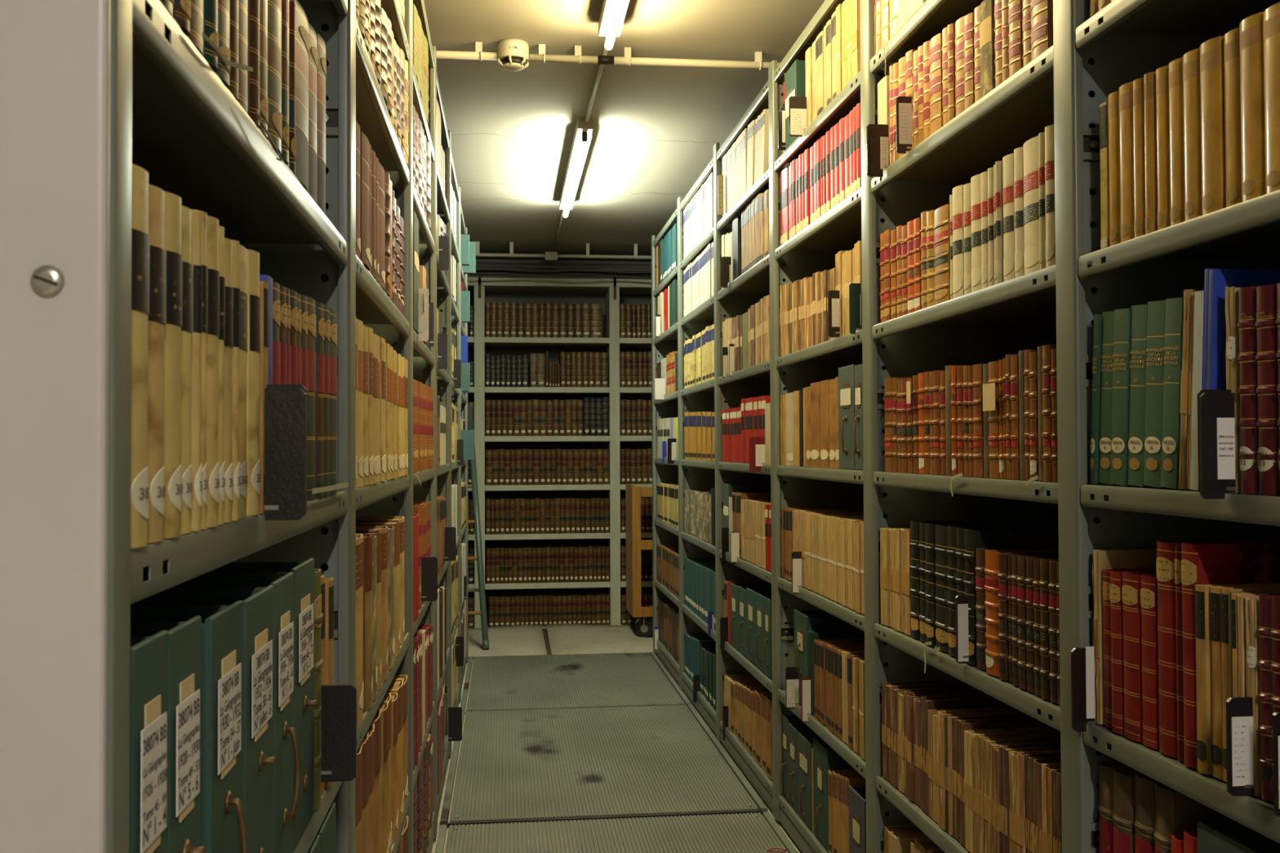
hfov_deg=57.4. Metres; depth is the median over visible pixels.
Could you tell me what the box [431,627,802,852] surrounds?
floor
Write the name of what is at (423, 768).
book
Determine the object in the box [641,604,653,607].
shelf
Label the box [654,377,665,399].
label holder
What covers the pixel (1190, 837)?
book
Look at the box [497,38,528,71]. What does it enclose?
smoke detector
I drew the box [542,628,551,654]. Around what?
batten
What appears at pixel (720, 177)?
label holder
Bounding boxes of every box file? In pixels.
[128,630,168,852]
[129,600,248,852]
[129,615,205,852]
[130,585,275,852]
[142,558,316,850]
[142,572,300,852]
[307,835,320,852]
[315,803,336,852]
[730,582,771,650]
[737,586,771,657]
[746,587,771,665]
[755,592,771,673]
[763,596,772,679]
[781,714,804,802]
[784,58,805,150]
[788,723,813,813]
[794,608,861,704]
[797,731,820,831]
[813,737,857,851]
[838,364,855,470]
[848,786,866,852]
[853,364,863,470]
[1196,821,1279,852]
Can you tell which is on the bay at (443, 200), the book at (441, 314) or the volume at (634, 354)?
the book at (441, 314)
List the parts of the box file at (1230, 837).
lid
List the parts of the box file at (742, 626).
pull handle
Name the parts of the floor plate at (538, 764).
edge rail, edge rail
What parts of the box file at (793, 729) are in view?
pull handle, lid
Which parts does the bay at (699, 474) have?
post, shelf, shelf, shelf, shelf, shelf, shelf, kick plate, shelf, shelf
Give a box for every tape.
[202,31,253,71]
[255,110,282,161]
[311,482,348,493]
[882,38,885,75]
[924,641,931,673]
[933,645,939,652]
[950,472,962,497]
[1025,475,1038,487]
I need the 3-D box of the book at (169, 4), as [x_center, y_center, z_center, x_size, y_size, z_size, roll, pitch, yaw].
[-0.408,-0.328,0.753,0.205,0.116,0.039,0,-1,-7]
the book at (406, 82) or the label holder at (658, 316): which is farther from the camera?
the label holder at (658, 316)
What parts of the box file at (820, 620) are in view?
pull handle, label frame, lid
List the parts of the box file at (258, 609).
lid, label frame, pull handle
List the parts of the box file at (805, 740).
pull handle, label frame, lid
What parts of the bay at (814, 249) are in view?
post, kick plate, shelf, shelf, shelf, shelf, shelf, shelf, shelf, shelf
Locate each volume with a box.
[467,322,469,337]
[467,402,474,430]
[467,459,471,484]
[467,497,470,534]
[467,546,474,583]
[467,594,474,628]
[469,305,474,337]
[469,360,474,386]
[470,498,474,534]
[484,302,490,337]
[484,354,490,386]
[485,400,490,435]
[485,449,492,484]
[485,497,490,534]
[486,546,490,583]
[488,593,493,627]
[490,302,496,337]
[490,355,495,386]
[490,400,496,435]
[490,498,494,534]
[490,546,495,583]
[492,449,498,484]
[493,593,499,626]
[494,498,499,533]
[495,355,500,386]
[495,546,499,583]
[496,302,502,337]
[496,400,502,435]
[498,448,504,484]
[499,497,505,533]
[499,545,503,583]
[499,593,504,626]
[500,354,505,386]
[502,302,509,337]
[502,400,506,435]
[504,449,510,484]
[504,546,508,583]
[505,497,510,533]
[505,594,510,626]
[506,355,511,386]
[507,400,513,435]
[508,546,512,583]
[509,302,516,337]
[510,449,515,484]
[510,498,515,533]
[510,593,515,625]
[511,355,516,386]
[512,546,517,583]
[513,400,519,435]
[515,355,521,386]
[515,449,521,484]
[515,497,519,533]
[515,592,519,625]
[516,303,524,337]
[517,546,523,582]
[520,400,526,435]
[520,497,525,533]
[520,593,524,625]
[521,355,528,386]
[521,448,527,484]
[522,545,527,582]
[524,303,531,337]
[524,593,528,625]
[525,497,529,533]
[526,400,532,435]
[526,449,533,484]
[527,546,531,582]
[528,593,533,625]
[529,353,537,386]
[529,497,534,533]
[531,303,538,337]
[531,546,536,582]
[532,399,539,435]
[533,449,539,484]
[533,592,538,625]
[534,497,540,533]
[536,546,542,582]
[537,353,545,386]
[537,592,542,626]
[538,302,545,337]
[539,400,546,435]
[539,449,546,484]
[540,497,545,533]
[540,545,545,582]
[542,592,548,626]
[544,302,551,337]
[544,351,548,386]
[544,497,550,533]
[544,544,551,582]
[545,449,551,484]
[546,400,552,435]
[546,592,552,624]
[548,363,551,386]
[550,448,555,484]
[550,497,554,533]
[550,545,555,582]
[551,303,559,337]
[551,363,554,386]
[551,593,557,624]
[552,399,559,435]
[553,497,559,533]
[554,364,557,386]
[554,545,559,582]
[555,448,561,484]
[555,592,561,624]
[556,364,559,386]
[557,544,564,582]
[559,302,567,337]
[559,351,565,386]
[559,400,565,435]
[559,497,564,533]
[560,593,567,624]
[561,449,567,484]
[564,497,570,533]
[564,545,568,582]
[565,352,570,386]
[565,400,571,435]
[565,591,572,624]
[566,303,574,337]
[567,449,573,484]
[568,497,575,533]
[568,544,573,582]
[570,351,576,386]
[570,591,576,624]
[571,399,577,435]
[573,449,579,484]
[573,546,578,582]
[574,303,582,337]
[575,497,580,533]
[575,593,582,624]
[576,352,582,386]
[576,544,583,582]
[577,400,582,435]
[577,448,585,484]
[578,497,585,533]
[579,592,586,624]
[582,303,591,337]
[582,351,588,386]
[582,398,590,435]
[582,545,588,582]
[584,591,591,624]
[585,449,591,484]
[585,497,591,533]
[586,543,592,582]
[588,351,594,386]
[588,497,595,533]
[589,592,595,624]
[590,398,595,435]
[591,303,602,337]
[591,449,597,484]
[591,545,597,582]
[593,591,601,625]
[594,352,601,386]
[595,398,602,435]
[595,448,603,484]
[595,497,599,533]
[595,544,601,582]
[599,544,605,582]
[599,591,606,625]
[600,352,608,386]
[600,497,604,533]
[601,397,608,435]
[601,497,608,533]
[603,448,608,484]
[604,545,609,582]
[604,591,609,625]
[619,303,626,337]
[619,351,626,386]
[619,399,626,435]
[620,448,626,484]
[620,497,626,533]
[620,544,626,581]
[620,591,626,625]
[622,496,626,525]
[623,591,632,625]
[625,448,630,484]
[626,304,631,337]
[626,351,631,386]
[626,400,631,435]
[630,449,636,484]
[631,304,636,337]
[631,351,638,386]
[631,400,636,435]
[635,449,642,484]
[636,304,640,337]
[636,399,642,435]
[637,351,643,386]
[638,448,648,484]
[640,303,646,337]
[640,497,645,532]
[640,550,644,581]
[641,591,648,617]
[642,400,648,435]
[643,351,647,386]
[644,448,652,484]
[644,497,649,532]
[644,591,653,622]
[646,304,651,337]
[647,351,651,386]
[648,400,652,435]
[648,497,652,532]
[648,549,652,581]
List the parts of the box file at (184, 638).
label frame, pull handle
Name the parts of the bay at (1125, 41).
post, shelf, shelf, shelf, shelf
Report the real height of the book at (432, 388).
0.238 m
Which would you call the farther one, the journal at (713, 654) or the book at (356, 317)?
the journal at (713, 654)
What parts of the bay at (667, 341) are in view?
post, shelf, shelf, shelf, shelf, shelf, shelf, kick plate, shelf, shelf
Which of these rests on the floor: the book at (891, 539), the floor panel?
the floor panel
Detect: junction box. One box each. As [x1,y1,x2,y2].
[545,251,557,260]
[597,55,613,64]
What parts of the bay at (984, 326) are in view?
post, shelf, shelf, shelf, shelf, shelf, shelf, panel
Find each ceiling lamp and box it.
[559,117,593,217]
[598,0,629,49]
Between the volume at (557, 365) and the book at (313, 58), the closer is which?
the book at (313, 58)
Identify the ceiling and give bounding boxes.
[423,0,824,260]
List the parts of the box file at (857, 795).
label frame, lid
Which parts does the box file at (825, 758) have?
pull handle, lid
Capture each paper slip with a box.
[906,381,911,404]
[982,382,995,411]
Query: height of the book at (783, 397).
0.224 m
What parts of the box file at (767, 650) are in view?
pull handle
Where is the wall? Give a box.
[475,263,651,620]
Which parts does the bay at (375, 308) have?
shelf, panel, shelf, shelf, shelf, shelf, shelf, post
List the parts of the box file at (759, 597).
pull handle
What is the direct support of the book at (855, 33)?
on the bay at (814, 249)
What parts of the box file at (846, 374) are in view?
pull handle, label frame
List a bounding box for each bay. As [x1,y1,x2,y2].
[0,0,355,852]
[325,0,413,852]
[395,0,437,852]
[423,73,451,817]
[440,148,461,742]
[452,202,468,688]
[651,208,686,684]
[676,157,724,734]
[713,80,773,812]
[768,0,865,852]
[859,0,1060,852]
[1053,0,1279,852]
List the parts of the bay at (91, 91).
panel, post, shelf, shelf, panel, shelf, shelf, post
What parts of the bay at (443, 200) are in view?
panel, shelf, shelf, shelf, shelf, shelf, kick plate, shelf, shelf, shelf, post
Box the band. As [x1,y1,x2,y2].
[767,848,787,852]
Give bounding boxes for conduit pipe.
[436,41,497,61]
[475,241,651,258]
[529,44,780,70]
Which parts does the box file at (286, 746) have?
lid, label frame, pull handle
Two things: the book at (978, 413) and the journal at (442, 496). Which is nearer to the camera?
the book at (978, 413)
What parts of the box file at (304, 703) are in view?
lid, label frame, pull handle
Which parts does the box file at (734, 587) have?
pull handle, lid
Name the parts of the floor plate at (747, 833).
edge rail, edge rail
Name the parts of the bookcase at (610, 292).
shelf, shelf, shelf, shelf, shelf, shelf, shelf, shelf, shelf, shelf, shelf, rail, shelf, shelf, shelf, shelf, shelf, shelf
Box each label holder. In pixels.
[264,384,306,520]
[320,684,356,782]
[418,288,428,341]
[421,556,437,601]
[429,302,433,346]
[437,333,447,368]
[438,235,448,270]
[444,527,456,560]
[448,706,462,741]
[453,359,461,388]
[456,636,463,666]
[457,439,463,466]
[463,576,466,599]
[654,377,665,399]
[654,626,658,649]
[655,314,660,337]
[662,440,666,464]
[667,438,676,463]
[693,675,700,702]
[707,610,714,636]
[717,174,724,214]
[720,256,731,288]
[720,617,728,648]
[721,527,728,560]
[722,346,728,377]
[722,706,728,740]
[728,343,734,376]
[729,531,739,564]
[749,436,764,471]
[777,110,785,150]
[785,666,799,708]
[788,96,806,137]
[791,551,801,593]
[800,677,811,721]
[827,290,839,337]
[848,283,861,333]
[866,124,888,177]
[895,96,912,153]
[955,595,968,663]
[1071,646,1095,732]
[1197,389,1235,498]
[1226,697,1254,796]
[1272,712,1279,817]
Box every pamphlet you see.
[727,318,729,373]
[732,316,734,343]
[733,316,736,371]
[735,315,740,371]
[739,315,742,369]
[746,124,749,191]
[747,308,751,367]
[748,122,751,189]
[750,120,755,186]
[750,305,751,366]
[751,304,755,365]
[754,118,757,182]
[755,115,759,181]
[755,303,757,364]
[756,302,759,364]
[758,114,760,178]
[759,298,760,363]
[760,111,763,177]
[760,297,763,363]
[761,108,768,175]
[763,295,766,362]
[765,294,769,361]
[779,284,782,356]
[782,284,784,355]
[784,284,786,355]
[786,284,789,354]
[788,284,790,353]
[790,282,793,353]
[791,283,793,352]
[793,280,799,351]
[798,279,801,350]
[800,278,803,349]
[803,276,811,348]
[805,278,809,347]
[808,276,813,346]
[812,271,816,345]
[814,271,821,344]
[817,273,821,343]
[820,271,823,342]
[822,269,829,342]
[826,269,831,340]
[830,267,835,339]
[835,253,838,337]
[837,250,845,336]
[841,253,844,335]
[844,250,848,334]
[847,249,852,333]
[852,247,854,283]
[854,243,857,331]
[857,240,862,330]
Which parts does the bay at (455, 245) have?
panel, shelf, shelf, shelf, shelf, shelf, shelf, shelf, shelf, post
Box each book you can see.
[130,163,149,548]
[147,184,165,542]
[160,0,173,17]
[163,191,182,538]
[173,0,191,36]
[180,205,192,534]
[187,0,203,56]
[190,210,202,531]
[191,209,208,529]
[203,0,218,71]
[205,215,219,528]
[215,0,230,89]
[217,225,225,524]
[223,237,233,523]
[229,0,238,101]
[231,240,239,520]
[237,0,248,113]
[238,244,247,519]
[246,248,260,515]
[247,0,259,128]
[258,0,268,139]
[258,280,269,513]
[259,274,272,384]
[267,0,282,155]
[272,280,279,384]
[279,284,286,384]
[280,0,288,164]
[285,287,290,384]
[287,0,288,167]
[288,0,296,174]
[289,289,297,384]
[294,0,309,192]
[296,293,301,384]
[300,294,307,391]
[306,296,315,500]
[308,22,317,203]
[314,568,323,812]
[315,33,326,214]
[315,302,324,498]
[320,575,324,796]
[323,303,329,497]
[324,577,333,788]
[325,525,387,682]
[325,533,363,729]
[326,530,381,691]
[328,307,337,495]
[355,0,359,24]
[355,120,360,258]
[355,317,357,488]
[355,515,404,645]
[355,520,399,657]
[355,743,362,852]
[356,319,363,487]
[358,0,365,39]
[360,131,369,271]
[361,732,368,852]
[363,0,368,52]
[363,324,368,486]
[363,534,373,711]
[367,723,374,852]
[368,0,370,59]
[368,144,371,273]
[368,327,373,484]
[370,0,375,71]
[371,149,376,279]
[371,708,381,852]
[372,535,377,701]
[373,333,377,484]
[374,0,381,84]
[375,156,378,283]
[376,334,380,482]
[378,162,385,291]
[378,701,389,852]
[379,14,381,87]
[379,337,385,481]
[380,7,387,106]
[382,693,391,852]
[384,170,390,297]
[385,342,386,479]
[386,17,391,117]
[386,343,390,479]
[386,525,394,671]
[386,679,404,829]
[389,179,392,300]
[390,346,393,479]
[390,692,398,843]
[391,30,394,127]
[391,189,395,303]
[392,675,408,807]
[393,350,396,478]
[394,39,397,133]
[394,197,397,305]
[395,204,401,311]
[395,352,396,477]
[395,637,415,771]
[396,44,401,146]
[396,353,401,477]
[396,837,400,852]
[398,0,404,23]
[400,48,405,157]
[400,215,404,315]
[400,355,403,476]
[400,816,408,852]
[403,357,405,475]
[404,59,408,166]
[404,359,408,475]
[413,3,418,81]
[413,104,415,187]
[413,209,418,334]
[413,378,416,472]
[413,502,431,556]
[413,503,422,610]
[413,514,418,622]
[413,777,417,852]
[414,633,421,753]
[414,637,418,765]
[415,111,418,197]
[415,380,418,471]
[415,631,423,742]
[416,630,425,737]
[417,15,422,98]
[417,265,426,344]
[417,382,422,471]
[417,626,427,646]
[417,629,426,733]
[417,764,422,852]
[418,118,422,206]
[418,624,431,717]
[420,633,422,746]
[420,759,422,852]
[422,28,424,108]
[422,127,424,213]
[422,383,422,470]
[422,383,426,470]
[422,505,426,604]
[422,753,424,852]
[423,742,427,852]
[424,35,428,125]
[424,135,426,218]
[424,588,439,690]
[426,141,431,231]
[426,270,427,346]
[426,386,427,469]
[426,386,430,469]
[426,626,429,722]
[426,733,430,835]
[426,741,430,848]
[429,387,431,468]
[430,734,432,828]
[431,387,433,467]
[431,625,433,711]
[431,734,432,819]
[436,99,440,176]
[436,214,437,251]
[436,308,438,359]
[437,214,439,253]
[437,308,439,333]
[437,586,439,682]
[437,693,440,795]
[439,312,440,333]
[440,145,443,186]
[440,217,443,235]
[440,314,442,333]
[440,404,443,465]
[440,405,441,466]
[440,485,452,527]
[440,586,444,668]
[440,586,446,665]
[440,587,443,677]
[440,684,442,782]
[442,221,444,235]
[442,680,443,768]
[443,151,444,193]
[443,406,445,464]
[443,407,444,465]
[443,678,444,762]
[444,223,446,274]
[451,185,453,227]
[451,186,452,223]
[451,255,454,297]
[451,644,453,706]
[452,328,454,380]
[452,485,453,527]
[453,190,454,234]
[453,258,456,302]
[453,260,454,300]
[453,405,455,462]
[453,485,454,527]
[454,195,456,240]
[454,485,457,542]
[456,628,457,700]
[460,234,469,266]
[460,280,462,324]
[460,290,470,322]
[461,335,467,392]
[461,362,470,391]
[461,418,463,430]
[461,430,474,459]
[461,543,463,601]
[461,544,462,604]
[461,609,462,675]
[462,241,475,274]
[462,605,463,636]
[463,543,464,576]
[463,602,464,659]
[464,543,466,576]
[464,600,466,656]
[656,247,657,287]
[656,362,661,377]
[657,243,659,285]
[657,245,657,286]
[657,293,659,314]
[657,418,660,457]
[657,598,670,639]
[659,242,660,284]
[659,290,663,333]
[659,600,671,642]
[660,418,663,457]
[661,357,666,395]
[662,600,672,644]
[663,287,668,331]
[663,417,666,441]
[666,354,668,394]
[666,417,670,457]
[667,284,669,328]
[668,352,671,393]
[669,280,672,327]
[670,417,673,438]
[671,351,672,392]
[671,608,679,657]
[672,277,677,324]
[672,351,677,392]
[673,417,678,458]
[673,610,679,661]
[675,352,677,391]
[684,488,711,532]
[686,489,699,533]
[690,489,711,535]
[693,491,711,537]
[697,492,702,539]
[702,492,711,542]
[708,494,711,542]
[711,488,715,545]
[721,234,725,288]
[721,408,726,462]
[722,320,725,347]
[723,483,770,527]
[723,674,756,728]
[724,232,729,256]
[724,318,728,346]
[726,408,730,462]
[728,231,732,284]
[728,497,732,552]
[728,580,768,643]
[729,317,733,343]
[729,408,733,462]
[731,497,732,531]
[732,215,742,280]
[732,407,737,462]
[737,407,739,462]
[739,406,741,462]
[740,498,770,559]
[741,210,743,274]
[741,398,745,462]
[742,311,748,368]
[743,208,746,272]
[744,499,766,560]
[745,206,746,271]
[745,397,750,462]
[746,204,749,270]
[747,499,770,562]
[748,202,751,268]
[750,397,753,436]
[751,197,755,266]
[751,200,752,266]
[751,501,755,564]
[753,397,755,436]
[754,396,758,436]
[755,196,757,264]
[755,501,770,564]
[756,193,759,262]
[757,502,770,567]
[758,192,761,261]
[758,395,761,436]
[760,192,764,260]
[760,395,770,436]
[761,502,770,568]
[764,191,765,257]
[764,403,770,464]
[764,504,770,570]
[765,189,769,256]
[768,505,771,571]
[779,166,789,245]
[780,395,782,465]
[781,394,786,465]
[782,81,785,152]
[786,392,794,466]
[788,165,791,239]
[790,161,792,237]
[792,159,795,236]
[792,509,841,551]
[793,391,799,466]
[795,158,799,234]
[798,153,802,231]
[799,389,803,466]
[799,510,853,586]
[801,152,804,229]
[803,387,806,466]
[804,148,810,227]
[804,511,859,588]
[805,46,812,127]
[805,386,810,466]
[806,511,857,590]
[808,629,862,713]
[809,145,813,223]
[810,382,820,467]
[811,512,863,591]
[811,630,864,715]
[811,748,813,832]
[812,40,816,120]
[813,141,817,221]
[813,513,863,593]
[815,30,823,116]
[817,138,821,218]
[817,514,863,594]
[819,379,829,467]
[819,515,826,595]
[820,136,823,215]
[822,134,826,213]
[822,516,826,597]
[823,25,826,109]
[825,18,831,106]
[826,129,831,212]
[826,515,863,599]
[829,378,835,468]
[830,125,835,208]
[830,516,863,600]
[831,10,836,100]
[833,519,837,602]
[834,122,839,204]
[835,3,842,94]
[835,377,839,468]
[836,517,863,604]
[839,116,844,201]
[840,520,845,605]
[841,0,847,89]
[841,650,864,743]
[844,114,849,198]
[844,519,857,607]
[845,653,847,743]
[846,0,852,84]
[847,519,863,609]
[848,109,853,194]
[851,0,860,78]
[852,520,863,610]
[852,657,862,751]
[853,106,857,191]
[854,522,861,613]
[855,657,864,754]
[856,102,861,189]
[858,659,864,755]
[859,662,861,756]
[860,520,864,614]
[861,661,865,759]
[874,0,875,53]
[875,0,880,53]
[877,75,889,169]
[879,232,884,323]
[880,0,889,48]
[880,527,910,626]
[881,680,949,782]
[883,229,893,321]
[884,377,893,471]
[884,825,919,852]
[888,0,898,38]
[888,62,896,164]
[888,528,893,627]
[888,684,958,788]
[888,830,928,852]
[889,229,897,319]
[892,62,899,161]
[892,377,912,471]
[892,528,910,631]
[895,225,903,317]
[896,378,902,472]
[897,0,906,28]
[897,56,905,157]
[897,692,904,794]
[900,224,907,315]
[900,377,907,472]
[900,528,911,635]
[903,687,977,796]
[905,0,913,21]
[905,48,916,152]
[906,219,914,313]
[906,377,913,473]
[906,692,981,801]
[909,520,1022,639]
[910,842,914,852]
[911,374,919,473]
[912,49,918,147]
[912,217,921,311]
[913,0,925,13]
[913,697,920,807]
[914,837,939,852]
[917,44,924,143]
[917,373,924,473]
[918,520,1043,642]
[920,210,928,309]
[920,694,999,815]
[922,40,929,139]
[923,371,930,474]
[924,522,1042,647]
[925,209,935,306]
[928,32,942,135]
[928,371,933,474]
[928,706,999,818]
[928,848,945,852]
[932,369,945,475]
[932,714,937,822]
[933,204,950,304]
[933,523,1054,653]
[937,708,1022,830]
[939,370,946,475]
[942,26,948,125]
[944,716,948,832]
[945,364,973,475]
[946,22,955,121]
[946,524,1058,657]
[947,712,1023,835]
[949,194,953,299]
[950,365,959,475]
[951,714,1033,840]
[952,184,964,298]
[954,15,964,115]
[955,365,964,475]
[955,526,1058,595]
[958,718,1043,846]
[962,365,969,476]
[963,12,974,109]
[963,182,972,294]
[963,528,1058,666]
[964,726,1053,852]
[967,365,973,476]
[970,173,982,292]
[972,364,983,477]
[972,734,977,852]
[973,5,980,102]
[974,546,1052,670]
[976,731,1060,852]
[979,0,995,97]
[980,170,988,288]
[982,363,989,477]
[982,736,1060,852]
[984,549,1058,677]
[986,737,1060,852]
[987,167,995,286]
[987,360,999,478]
[993,164,996,284]
[993,746,999,852]
[994,0,1002,87]
[995,160,1004,284]
[997,360,1004,478]
[997,552,1058,680]
[999,743,1060,852]
[1001,0,1008,81]
[1001,357,1006,479]
[1002,152,1015,281]
[1004,354,1018,479]
[1007,555,1013,683]
[1008,0,1022,76]
[1008,749,1060,852]
[1009,355,1019,479]
[1010,554,1058,686]
[1013,146,1024,277]
[1017,555,1058,689]
[1017,751,1060,852]
[1018,350,1025,479]
[1022,0,1031,66]
[1022,135,1039,275]
[1023,349,1037,479]
[1024,556,1058,693]
[1024,753,1061,852]
[1028,351,1038,480]
[1030,0,1053,60]
[1031,758,1061,852]
[1032,559,1041,696]
[1037,346,1044,481]
[1038,132,1046,269]
[1039,559,1058,700]
[1041,344,1056,481]
[1041,763,1061,852]
[1044,124,1055,267]
[1048,560,1058,703]
[1049,348,1057,482]
[1053,769,1062,852]
[1055,562,1060,706]
[1089,0,1098,17]
[1089,314,1105,484]
[1092,548,1156,724]
[1097,0,1111,10]
[1097,311,1115,484]
[1097,760,1129,852]
[1099,101,1109,248]
[1102,568,1156,728]
[1107,90,1120,246]
[1110,308,1133,485]
[1110,570,1156,734]
[1112,767,1140,852]
[1119,81,1134,242]
[1121,571,1156,742]
[1126,304,1151,487]
[1133,77,1146,238]
[1133,773,1158,852]
[1140,574,1159,749]
[1142,300,1168,488]
[1143,71,1157,234]
[1153,782,1238,852]
[1155,65,1170,230]
[1155,538,1279,758]
[1160,297,1182,488]
[1168,57,1184,226]
[1171,835,1183,852]
[1174,542,1184,761]
[1178,288,1204,489]
[1181,541,1279,769]
[1182,48,1201,221]
[1183,831,1197,852]
[1186,293,1194,489]
[1190,290,1204,490]
[1195,582,1279,775]
[1200,35,1225,215]
[1202,268,1279,389]
[1206,268,1279,389]
[1208,585,1279,780]
[1220,586,1279,782]
[1223,27,1241,207]
[1225,286,1240,493]
[1228,591,1279,697]
[1231,592,1279,697]
[1236,594,1258,697]
[1237,285,1260,493]
[1239,11,1265,202]
[1244,596,1262,796]
[1254,284,1279,495]
[1257,593,1279,802]
[1262,1,1279,194]
[1270,595,1279,769]
[1275,282,1279,495]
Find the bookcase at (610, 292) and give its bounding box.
[461,274,659,628]
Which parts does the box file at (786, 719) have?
pull handle, lid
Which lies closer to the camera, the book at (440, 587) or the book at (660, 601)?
the book at (440, 587)
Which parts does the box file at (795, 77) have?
label frame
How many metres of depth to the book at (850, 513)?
3.36 m
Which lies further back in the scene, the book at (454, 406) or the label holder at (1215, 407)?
the book at (454, 406)
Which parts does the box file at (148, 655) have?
label frame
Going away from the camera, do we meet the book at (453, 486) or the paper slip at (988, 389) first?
the paper slip at (988, 389)
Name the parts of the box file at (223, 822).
lid, label frame, pull handle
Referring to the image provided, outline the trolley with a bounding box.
[625,484,653,637]
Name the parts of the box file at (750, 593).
pull handle, lid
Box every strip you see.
[444,810,764,827]
[468,652,656,659]
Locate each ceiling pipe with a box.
[475,257,651,266]
[475,263,651,269]
[475,271,651,276]
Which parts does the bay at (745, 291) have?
post, shelf, shelf, shelf, shelf, shelf, panel, shelf, shelf, shelf, kick plate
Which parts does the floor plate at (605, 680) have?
edge rail, edge rail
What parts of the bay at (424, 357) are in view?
panel, shelf, shelf, shelf, shelf, shelf, shelf, shelf, shelf, kick plate, post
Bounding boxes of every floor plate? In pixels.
[435,812,798,852]
[440,704,767,825]
[460,652,691,714]
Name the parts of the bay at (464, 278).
panel, shelf, shelf, shelf, shelf, shelf, shelf, shelf, kick plate, post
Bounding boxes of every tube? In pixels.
[554,208,563,246]
[585,46,608,122]
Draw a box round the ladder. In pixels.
[467,405,489,649]
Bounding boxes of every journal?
[423,497,438,577]
[436,395,439,466]
[436,496,443,571]
[438,497,441,574]
[441,560,453,639]
[442,496,444,566]
[442,497,443,568]
[444,497,445,564]
[451,327,453,379]
[451,402,453,462]
[452,481,465,528]
[452,482,463,529]
[452,560,453,632]
[453,404,453,462]
[453,483,462,533]
[453,560,455,630]
[453,636,456,706]
[453,641,453,706]
[454,330,456,359]
[454,332,455,359]
[454,560,457,626]
[454,632,456,697]
[455,407,457,461]
[456,555,457,624]
[465,483,466,525]
[657,483,658,519]
[657,543,678,582]
[658,483,675,519]
[658,545,678,583]
[659,483,678,520]
[660,239,663,283]
[661,484,664,521]
[662,239,664,279]
[662,546,678,585]
[663,234,667,278]
[663,484,665,522]
[663,602,674,647]
[664,547,678,587]
[665,484,672,522]
[665,604,675,651]
[666,231,669,275]
[666,484,678,524]
[666,549,678,590]
[667,484,670,524]
[668,229,671,273]
[668,605,679,654]
[669,550,687,591]
[670,484,678,524]
[671,226,673,271]
[671,485,672,525]
[671,551,678,593]
[672,485,675,526]
[673,222,677,269]
[673,553,678,595]
[674,485,676,527]
[676,485,678,528]
[676,555,679,598]
[676,612,687,664]
[683,209,685,257]
[683,227,684,258]
[683,269,684,316]
[684,205,687,256]
[684,267,685,315]
[684,340,687,388]
[684,343,684,388]
[684,412,685,459]
[684,557,715,604]
[684,635,685,672]
[685,266,687,315]
[685,412,688,459]
[685,634,707,675]
[686,558,715,607]
[687,202,689,254]
[687,263,689,314]
[687,338,690,387]
[687,635,708,678]
[688,412,690,459]
[688,560,715,608]
[689,201,691,251]
[689,261,692,312]
[689,338,692,386]
[689,412,692,459]
[690,197,693,249]
[690,560,715,610]
[690,636,707,680]
[691,636,711,681]
[692,260,694,311]
[692,334,695,386]
[692,412,693,459]
[693,195,695,248]
[693,257,696,308]
[693,411,699,460]
[693,562,715,613]
[693,637,711,675]
[694,192,697,245]
[695,333,697,384]
[695,564,715,615]
[696,254,699,307]
[696,638,715,688]
[697,190,699,244]
[697,332,702,383]
[697,411,702,460]
[698,252,702,305]
[698,412,702,460]
[698,564,715,617]
[699,187,701,241]
[699,646,715,691]
[701,183,704,239]
[701,249,703,303]
[701,328,706,382]
[701,565,715,620]
[701,647,715,694]
[702,411,714,460]
[703,181,706,235]
[703,248,706,302]
[703,412,706,460]
[703,648,715,696]
[704,567,715,622]
[704,649,715,697]
[705,244,708,300]
[705,325,709,381]
[706,178,707,234]
[706,412,708,460]
[706,568,715,615]
[706,650,715,701]
[707,175,710,232]
[707,242,711,298]
[707,324,711,380]
[708,412,712,461]
[709,652,715,702]
[710,172,713,230]
[710,653,715,706]
[711,240,714,296]
[711,324,714,379]
[711,412,715,461]
[711,570,715,610]
[712,653,715,706]
[712,654,715,710]
[713,572,715,630]
[722,153,726,217]
[724,580,752,617]
[726,148,731,212]
[730,142,736,207]
[730,680,757,733]
[732,492,755,531]
[734,680,758,736]
[735,128,747,202]
[736,492,770,531]
[736,681,761,742]
[737,493,770,557]
[740,684,763,746]
[744,685,765,750]
[747,688,767,755]
[751,690,755,759]
[754,689,771,766]
[760,693,772,771]
[764,695,772,779]
[781,506,810,577]
[782,506,845,577]
[785,507,808,580]
[788,507,855,581]
[813,638,864,718]
[816,640,864,720]
[819,640,864,722]
[821,641,864,724]
[825,642,864,728]
[827,644,864,730]
[827,768,854,852]
[830,645,864,733]
[832,769,857,852]
[833,647,864,736]
[837,649,864,740]
[837,772,857,852]
[841,773,860,852]
[844,775,866,852]
[846,653,864,749]
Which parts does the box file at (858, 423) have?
pull handle, label frame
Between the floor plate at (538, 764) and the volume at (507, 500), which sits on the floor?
the floor plate at (538, 764)
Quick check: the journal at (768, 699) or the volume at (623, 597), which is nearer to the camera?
the journal at (768, 699)
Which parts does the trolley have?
rail, rail, rail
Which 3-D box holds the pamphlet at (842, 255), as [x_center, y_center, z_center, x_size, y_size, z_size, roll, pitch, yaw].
[0.606,-0.342,3.057,0.156,0.220,0.025,0,-1,-7]

